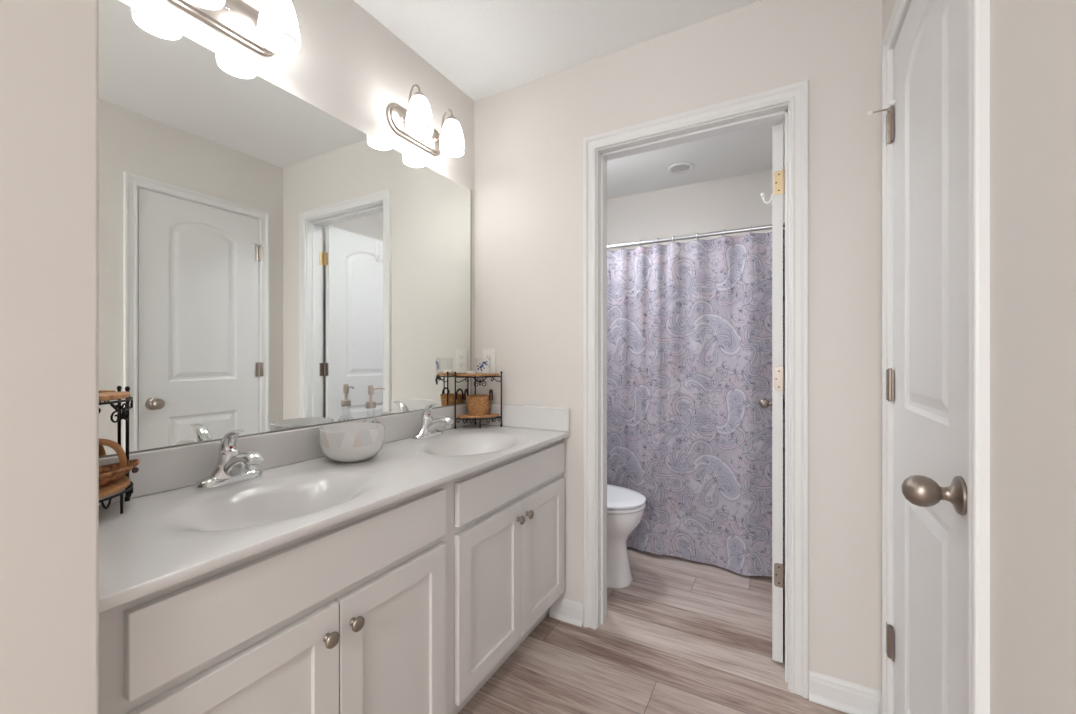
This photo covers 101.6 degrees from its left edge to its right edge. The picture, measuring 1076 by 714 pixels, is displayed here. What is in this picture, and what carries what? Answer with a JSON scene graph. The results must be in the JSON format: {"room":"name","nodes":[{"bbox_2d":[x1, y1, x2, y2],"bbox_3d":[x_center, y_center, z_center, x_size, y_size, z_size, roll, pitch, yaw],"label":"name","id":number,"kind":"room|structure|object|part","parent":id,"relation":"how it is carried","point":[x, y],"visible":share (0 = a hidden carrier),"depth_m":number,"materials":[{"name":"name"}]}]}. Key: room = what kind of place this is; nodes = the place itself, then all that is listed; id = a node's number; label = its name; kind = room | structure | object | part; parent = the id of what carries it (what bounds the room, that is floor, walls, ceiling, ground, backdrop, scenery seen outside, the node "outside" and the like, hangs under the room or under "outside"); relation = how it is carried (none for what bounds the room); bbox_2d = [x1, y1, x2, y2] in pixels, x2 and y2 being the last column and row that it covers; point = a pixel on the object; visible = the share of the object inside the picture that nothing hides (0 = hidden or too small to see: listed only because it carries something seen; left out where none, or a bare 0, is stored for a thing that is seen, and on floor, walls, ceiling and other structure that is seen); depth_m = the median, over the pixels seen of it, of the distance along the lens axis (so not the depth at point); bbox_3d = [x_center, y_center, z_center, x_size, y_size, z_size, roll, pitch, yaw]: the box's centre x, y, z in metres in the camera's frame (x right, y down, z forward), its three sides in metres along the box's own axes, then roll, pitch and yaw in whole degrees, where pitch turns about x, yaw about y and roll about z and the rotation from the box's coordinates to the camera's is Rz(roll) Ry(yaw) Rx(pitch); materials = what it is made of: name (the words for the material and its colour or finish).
{"room":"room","nodes":[
{"label":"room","id":0,"kind":"room"},
{"bbox_2d":[0,0,98,713],"bbox_3d":[-1.534,-0.058,1.044,2.106,2.440,0.115,0,0,29],"label":"wall","id":1,"kind":"structure","parent":0,"point":[49,49],"depth_m":0.54,"materials":[{"name":"white paint"}]},
{"bbox_2d":[119,0,473,394],"bbox_3d":[-0.348,-0.058,2.254,0.115,2.440,3.381,0,0,29],"label":"wall","id":2,"kind":"structure","parent":0,"point":[348,65],"depth_m":1.57,"materials":[{"name":"white paint"}]},
{"bbox_2d":[168,0,300,55],"bbox_3d":[-0.795,-0.969,1.154,0.166,0.190,0.316,0,0,29],"label":"vanity light","id":3,"kind":"object","parent":2,"relation":"attached to","point":[274,29],"visible":1,"depth_m":1.20,"materials":[{"name":"white glass"}]},
{"bbox_3d":[-0.816,-0.939,1.055,0.106,0.130,0.106,0,0,29],"label":"lamp shade","id":4,"kind":"part","parent":3,"relation":"part of","materials":[{"name":"white glass"}]},
{"bbox_3d":[-0.722,-0.939,1.224,0.106,0.130,0.106,0,0,29],"label":"lamp shade","id":5,"kind":"part","parent":3,"relation":"part of","materials":[{"name":"white glass"}]},
{"bbox_2d":[99,0,470,457],"bbox_3d":[-0.693,-0.298,1.503,0.008,1.048,1.498,0,0,29],"label":"wall mirror","id":6,"kind":"object","parent":2,"relation":"attached to","point":[267,261],"visible":0.62,"depth_m":1.26,"materials":[{"name":"silver mirror"}]},
{"bbox_2d":[99,404,474,505],"bbox_3d":[-0.680,0.278,1.514,0.019,0.104,1.533,0,0,29],"label":"backsplash","id":7,"kind":"structure","parent":2,"relation":"attached to","point":[166,469],"depth_m":1.25,"materials":[{"name":"white stone"}]},
{"bbox_2d":[386,84,464,156],"bbox_3d":[-0.439,-0.969,1.799,0.166,0.190,0.316,0,0,29],"label":"vanity light","id":8,"kind":"object","parent":2,"relation":"attached to","point":[414,124],"visible":1,"depth_m":1.75,"materials":[{"name":"white glass"}]},
{"bbox_3d":[-0.500,-1.000,1.722,0.102,0.127,0.022,0,0,29],"label":"arm","id":9,"kind":"part","parent":8,"relation":"part of","materials":[{"name":"silver metal"}]},
{"bbox_3d":[-0.502,-0.948,1.834,0.022,0.120,0.316,0,0,29],"label":"plate","id":10,"kind":"part","parent":8,"relation":"part of","materials":[{"name":"silver metal"}]},
{"bbox_3d":[-0.459,-0.939,1.700,0.106,0.130,0.106,0,0,29],"label":"lamp shade","id":11,"kind":"part","parent":8,"relation":"part of","materials":[{"name":"white glass"}]},
{"bbox_3d":[-0.406,-1.000,1.891,0.102,0.127,0.022,0,0,29],"label":"arm","id":12,"kind":"part","parent":8,"relation":"part of","materials":[{"name":"silver metal"}]},
{"bbox_3d":[-0.366,-0.939,1.869,0.106,0.130,0.106,0,0,29],"label":"lamp shade","id":13,"kind":"part","parent":8,"relation":"part of","materials":[{"name":"white glass"}]},
{"bbox_2d":[607,223,784,248],"bbox_3d":[0.742,-0.676,2.532,1.523,0.060,0.060,0,0,29],"label":"curtain rod","id":14,"kind":"object","parent":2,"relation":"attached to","point":[764,227],"visible":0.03,"depth_m":2.45,"materials":[{"name":"silver metal"}]},
{"bbox_2d":[607,229,784,577],"bbox_3d":[0.739,0.246,2.527,1.464,1.803,0.063,0,0,29],"label":"shower curtain","id":15,"kind":"object","parent":14,"relation":"hanging from","point":[689,324],"visible":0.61,"depth_m":2.45,"materials":[{"name":"purple fabric"}]},
{"bbox_2d":[354,0,784,198],"bbox_3d":[-0.846,-1.303,0.639,3.900,0.050,6.900,0,0,29],"label":"ceiling","id":16,"kind":"structure","parent":0,"point":[485,48],"depth_m":1.78,"materials":[{"name":"white paint"}]},
{"bbox_2d":[668,162,693,173],"bbox_3d":[0.966,-1.274,2.963,0.170,0.009,0.170,0,0,29],"label":"recessed light","id":17,"kind":"object","parent":16,"relation":"in","point":[684,167],"visible":1,"depth_m":2.95,"materials":[{"name":"white paint"}]},
{"bbox_2d":[458,547,847,713],"bbox_3d":[-0.846,1.187,0.639,3.900,0.050,6.900,0,0,29],"label":"floor","id":18,"kind":"structure","parent":0,"point":[685,636],"depth_m":1.69,"materials":[{"name":"brown wood"}]},
{"bbox_2d":[99,439,564,713],"bbox_3d":[-0.455,0.756,1.390,0.533,0.812,1.533,0,0,29],"label":"vanity cabinet","id":19,"kind":"object","parent":18,"relation":"on","point":[412,604],"visible":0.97,"depth_m":1.01,"materials":[{"name":"white paint"}]},
{"bbox_3d":[-0.520,0.780,0.796,0.019,0.503,0.348,0,0,29],"label":"door","id":20,"kind":"part","parent":19,"relation":"part of","materials":[{"name":"white paint"}]},
{"bbox_3d":[-0.437,0.440,0.947,0.019,0.130,0.693,0,0,29],"label":"drawer","id":21,"kind":"part","parent":19,"relation":"part of","materials":[{"name":"white paint"}]},
{"bbox_3d":[-0.430,0.587,0.911,0.027,0.032,0.032,0,0,29],"label":"knob","id":22,"kind":"part","parent":19,"relation":"part of","materials":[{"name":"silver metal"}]},
{"bbox_2d":[99,403,569,612],"bbox_3d":[-0.458,0.340,1.392,0.526,0.228,1.533,0,0,29],"label":"countertop","id":23,"kind":"structure","parent":19,"relation":"on","point":[169,532],"depth_m":1.11,"materials":[{"name":"white stone"}]},
{"bbox_2d":[99,386,133,513],"bbox_3d":[-0.911,0.199,0.901,0.162,0.263,0.160,0,0,29],"label":"corner shelf","id":24,"kind":"object","parent":23,"relation":"on","point":[124,482],"visible":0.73,"depth_m":0.92,"materials":[{"name":"black metal"}]},
{"bbox_3d":[-0.911,0.092,0.901,0.158,0.005,0.156,0,0,29],"label":"shelf frame","id":25,"kind":"part","parent":24,"relation":"part of","materials":[{"name":"black metal"}]},
{"bbox_3d":[-0.911,0.304,0.901,0.158,0.045,0.156,0,0,29],"label":"shelf frame","id":26,"kind":"part","parent":24,"relation":"part of","materials":[{"name":"black metal"}]},
{"bbox_2d":[99,439,139,486],"bbox_3d":[-0.933,0.220,0.910,0.100,0.098,0.184,0,0,15],"label":"basket","id":27,"kind":"object","parent":24,"relation":"on","point":[110,473],"visible":0.49,"depth_m":0.95,"materials":[{"name":"brown wicker"}]},
{"bbox_3d":[-0.934,0.211,0.912,0.004,0.079,0.133,0,0,15],"label":"handle","id":28,"kind":"part","parent":27,"relation":"part of","materials":[{"name":"brown wicker"}]},
{"bbox_3d":[-0.941,0.199,1.004,0.009,0.263,0.009,0,0,29],"label":"post","id":29,"kind":"part","parent":24,"relation":"part of","materials":[{"name":"black metal"}]},
{"bbox_2d":[194,429,263,490],"bbox_3d":[-0.764,0.259,1.125,0.159,0.143,0.156,0,0,29],"label":"faucet","id":30,"kind":"object","parent":23,"relation":"on","point":[233,467],"visible":1,"depth_m":1.12,"materials":[{"name":"silver metal"}]},
{"bbox_3d":[-0.807,0.317,1.149,0.055,0.026,0.156,0,0,29],"label":"plate","id":31,"kind":"part","parent":30,"relation":"part of","materials":[{"name":"silver metal"}]},
{"bbox_3d":[-0.800,0.222,1.145,0.076,0.068,0.041,0,0,29],"label":"handle","id":32,"kind":"part","parent":30,"relation":"part of","materials":[{"name":"silver metal"}]},
{"bbox_3d":[-0.759,0.281,1.122,0.148,0.087,0.050,0,0,29],"label":"spout","id":33,"kind":"part","parent":30,"relation":"part of","materials":[{"name":"silver metal"}]},
{"bbox_2d":[319,422,384,462],"bbox_3d":[-0.595,0.277,1.409,0.195,0.105,0.198,0,0,29],"label":"bowl","id":34,"kind":"object","parent":23,"relation":"on","point":[346,442],"visible":1,"depth_m":1.34,"materials":[{"name":"white ceramic"}]},
{"bbox_2d":[362,385,384,422],"bbox_3d":[-0.590,0.215,1.549,0.081,0.230,0.081,0,0,6],"label":"soap dispenser","id":35,"kind":"object","parent":23,"relation":"on","point":[371,404],"visible":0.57,"depth_m":1.54,"materials":[{"name":"silver glass"}]},
{"bbox_2d":[412,403,453,440],"bbox_3d":[-0.407,0.259,1.770,0.159,0.143,0.156,0,0,29],"label":"faucet","id":36,"kind":"object","parent":23,"relation":"on","point":[428,430],"visible":1,"depth_m":1.76,"materials":[{"name":"silver metal"}]},
{"bbox_3d":[-0.451,0.317,1.794,0.055,0.026,0.156,0,0,29],"label":"plate","id":37,"kind":"part","parent":36,"relation":"part of","materials":[{"name":"silver metal"}]},
{"bbox_3d":[-0.443,0.222,1.790,0.076,0.068,0.041,0,0,29],"label":"handle","id":38,"kind":"part","parent":36,"relation":"part of","materials":[{"name":"silver metal"}]},
{"bbox_3d":[-0.403,0.281,1.767,0.148,0.087,0.050,0,0,29],"label":"spout","id":39,"kind":"part","parent":36,"relation":"part of","materials":[{"name":"silver metal"}]},
{"bbox_2d":[454,371,501,428],"bbox_3d":[-0.277,0.199,2.047,0.162,0.263,0.160,0,0,29],"label":"corner shelf","id":40,"kind":"object","parent":23,"relation":"on","point":[485,375],"visible":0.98,"depth_m":2.02,"materials":[{"name":"black metal"}]},
{"bbox_3d":[-0.381,0.199,2.018,0.009,0.263,0.009,0,0,29],"label":"post","id":41,"kind":"part","parent":40,"relation":"part of","materials":[{"name":"black metal"}]},
{"bbox_3d":[-0.277,0.304,2.047,0.158,0.045,0.156,0,0,29],"label":"shelf frame","id":42,"kind":"part","parent":40,"relation":"part of","materials":[{"name":"black metal"}]},
{"bbox_2d":[464,389,492,414],"bbox_3d":[-0.282,0.210,2.080,0.121,0.118,0.121,0,0,-33],"label":"wicker basket","id":43,"kind":"object","parent":40,"relation":"on","point":[479,404],"visible":1,"depth_m":2.04,"materials":[{"name":"brown wicker"}]},
{"bbox_3d":[-0.342,0.177,2.092,0.008,0.052,0.045,0,0,12],"label":"handle","id":44,"kind":"part","parent":43,"relation":"part of","materials":[{"name":"black metal"}]},
{"bbox_3d":[-0.222,0.177,2.067,0.008,0.052,0.045,0,0,12],"label":"handle","id":45,"kind":"part","parent":43,"relation":"part of","materials":[{"name":"black metal"}]},
{"bbox_3d":[-0.277,0.092,2.047,0.158,0.005,0.156,0,0,29],"label":"shelf frame","id":46,"kind":"part","parent":40,"relation":"part of","materials":[{"name":"black metal"}]},
{"bbox_2d":[477,361,486,370],"bbox_3d":[-0.256,0.040,2.047,0.068,0.074,0.069,0,0,1],"label":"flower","id":47,"kind":"object","parent":40,"relation":"on","point":[482,365],"visible":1,"depth_m":2.01,"materials":[{"name":"plant"}]},
{"bbox_3d":[-0.174,0.199,2.076,0.009,0.263,0.009,0,0,29],"label":"post","id":48,"kind":"part","parent":40,"relation":"part of","materials":[{"name":"black metal"}]},
{"bbox_3d":[-0.400,0.587,0.967,0.027,0.032,0.032,0,0,29],"label":"knob","id":49,"kind":"part","parent":19,"relation":"part of","materials":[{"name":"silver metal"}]},
{"bbox_3d":[-0.352,0.780,1.101,0.019,0.503,0.342,0,0,29],"label":"door","id":50,"kind":"part","parent":19,"relation":"part of","materials":[{"name":"white paint"}]},
{"bbox_3d":[-0.154,0.780,1.459,0.019,0.503,0.362,0,0,29],"label":"door","id":51,"kind":"part","parent":19,"relation":"part of","materials":[{"name":"white paint"}]},
{"bbox_3d":[-0.066,0.440,1.618,0.019,0.130,0.726,0,0,29],"label":"drawer","id":52,"kind":"part","parent":19,"relation":"part of","materials":[{"name":"white paint"}]},
{"bbox_3d":[-0.061,0.587,1.580,0.027,0.032,0.032,0,0,29],"label":"knob","id":53,"kind":"part","parent":19,"relation":"part of","materials":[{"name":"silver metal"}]},
{"bbox_3d":[-0.030,0.587,1.635,0.027,0.032,0.032,0,0,29],"label":"knob","id":54,"kind":"part","parent":19,"relation":"part of","materials":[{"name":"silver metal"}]},
{"bbox_3d":[0.022,0.780,1.778,0.019,0.503,0.361,0,0,29],"label":"door","id":55,"kind":"part","parent":19,"relation":"part of","materials":[{"name":"white paint"}]},
{"bbox_2d":[607,484,645,587],"bbox_3d":[0.223,0.777,2.396,0.727,0.770,0.436,0,0,29],"label":"toilet","id":56,"kind":"object","parent":18,"relation":"on","point":[625,506],"visible":0.32,"depth_m":2.22,"materials":[{"name":"white ceramic"}]},
{"bbox_3d":[0.304,0.758,2.351,0.538,0.017,0.376,0,0,29],"label":"seat","id":57,"kind":"part","parent":56,"relation":"part of","materials":[{"name":"white plastic"}]},
{"bbox_3d":[0.305,0.735,2.351,0.539,0.022,0.378,0,0,29],"label":"lid","id":58,"kind":"part","parent":56,"relation":"part of","materials":[{"name":"white plastic"}]},
{"bbox_2d":[474,0,881,690],"bbox_3d":[0.421,-0.058,1.849,1.624,2.440,0.115,0,0,29],"label":"wall","id":59,"kind":"structure","parent":0,"point":[528,137],"depth_m":1.58,"materials":[{"name":"white paint"}]},
{"bbox_2d":[483,349,495,372],"bbox_3d":[-0.240,0.020,2.144,0.076,0.120,0.008,0,0,29],"label":"wall outlet","id":60,"kind":"object","parent":59,"relation":"attached to","point":[489,355],"visible":0.94,"depth_m":2.14,"materials":[{"name":"white plastic"}]},
{"bbox_2d":[486,354,491,367],"bbox_3d":[-0.241,0.020,2.142,0.033,0.068,0.003,0,0,29],"label":"receptacle","id":61,"kind":"object","parent":60,"relation":"attached to","point":[488,356],"depth_m":2.14,"materials":[{"name":"grey plastic"}]},
{"bbox_2d":[549,597,582,626],"bbox_3d":[0.125,1.117,1.933,0.158,0.089,0.024,0,0,29],"label":"baseboard","id":62,"kind":"structure","parent":59,"relation":"attached to","point":[563,609],"depth_m":1.93,"materials":[{"name":"white paint"}]},
{"bbox_2d":[596,103,789,689],"bbox_3d":[0.593,0.132,1.754,0.737,2.060,0.115,0,0,29],"label":"trim","id":63,"kind":"structure","parent":59,"relation":"attached to","point":[778,113],"depth_m":1.88,"materials":[{"name":"white paint"}]},
{"bbox_2d":[583,80,808,698],"bbox_3d":[0.560,0.109,1.696,0.829,2.106,0.018,0,0,29],"label":"trim","id":64,"kind":"structure","parent":59,"relation":"attached to","point":[796,94],"depth_m":1.52,"materials":[{"name":"white paint"}]},
{"bbox_2d":[759,123,784,662],"bbox_3d":[1.053,0.136,1.923,0.171,2.028,0.679,0,0,29],"label":"door","id":65,"kind":"structure","parent":59,"relation":"in","point":[777,403],"depth_m":1.66,"materials":[{"name":"white paint"}]},
{"bbox_3d":[1.142,0.232,2.191,0.068,0.059,0.059,0,0,29],"label":"knob","id":66,"kind":"part","parent":65,"relation":"part of","materials":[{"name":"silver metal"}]},
{"bbox_2d":[761,163,783,203],"bbox_3d":[1.072,-0.794,2.007,0.095,0.176,0.020,0,0,29],"label":"hook","id":67,"kind":"object","parent":65,"relation":"hanging from","point":[762,194],"visible":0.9,"depth_m":2.02,"materials":[{"name":"white plastic"}]},
{"bbox_3d":[1.054,-0.732,2.017,0.054,0.052,0.016,0,0,29],"label":"hook arm","id":68,"kind":"part","parent":67,"relation":"part of","materials":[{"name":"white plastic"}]},
{"bbox_2d":[809,670,881,713],"bbox_3d":[1.010,1.117,1.444,0.201,0.089,0.024,0,0,29],"label":"baseboard","id":69,"kind":"structure","parent":59,"relation":"attached to","point":[835,693],"depth_m":1.45,"materials":[{"name":"white paint"}]},
{"bbox_2d":[607,167,784,250],"bbox_3d":[1.159,-0.058,3.287,1.524,2.440,0.115,0,0,29],"label":"wall","id":70,"kind":"structure","parent":0,"point":[734,202],"depth_m":3.23,"materials":[{"name":"white paint"}]},
{"bbox_2d":[882,0,1075,713],"bbox_3d":[-0.019,-0.058,-0.744,0.115,2.440,5.079,0,0,29],"label":"wall","id":71,"kind":"structure","parent":0,"point":[1033,42],"depth_m":0.57,"materials":[{"name":"white paint"}]},
{"bbox_2d":[879,698,881,713],"bbox_3d":[1.063,1.117,1.357,0.024,0.089,0.073,0,0,29],"label":"baseboard","id":72,"kind":"structure","parent":71,"relation":"attached to","point":[880,704],"depth_m":1.38,"materials":[{"name":"white paint"}]},
{"bbox_2d":[893,0,910,713],"bbox_3d":[0.931,0.127,0.974,0.115,2.070,0.642,0,0,29],"label":"trim","id":73,"kind":"structure","parent":71,"relation":"attached to","point":[910,0],"depth_m":1.27,"materials":[{"name":"white paint"}]},
{"bbox_2d":[867,0,966,713],"bbox_3d":[0.864,0.131,1.023,0.120,2.042,0.630,0,0,29],"label":"door","id":74,"kind":"structure","parent":71,"relation":"in","point":[927,121],"depth_m":0.95,"materials":[{"name":"white paint"}]},
{"bbox_3d":[0.727,0.250,0.811,0.085,0.069,0.069,0,0,29],"label":"knob","id":75,"kind":"part","parent":74,"relation":"part of","materials":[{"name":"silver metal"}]},
{"bbox_2d":[882,0,989,713],"bbox_3d":[0.873,0.106,1.005,0.018,2.112,0.725,0,0,29],"label":"trim","id":76,"kind":"structure","parent":71,"relation":"attached to","point":[978,11],"depth_m":0.70,"materials":[{"name":"white paint"}]}
]}

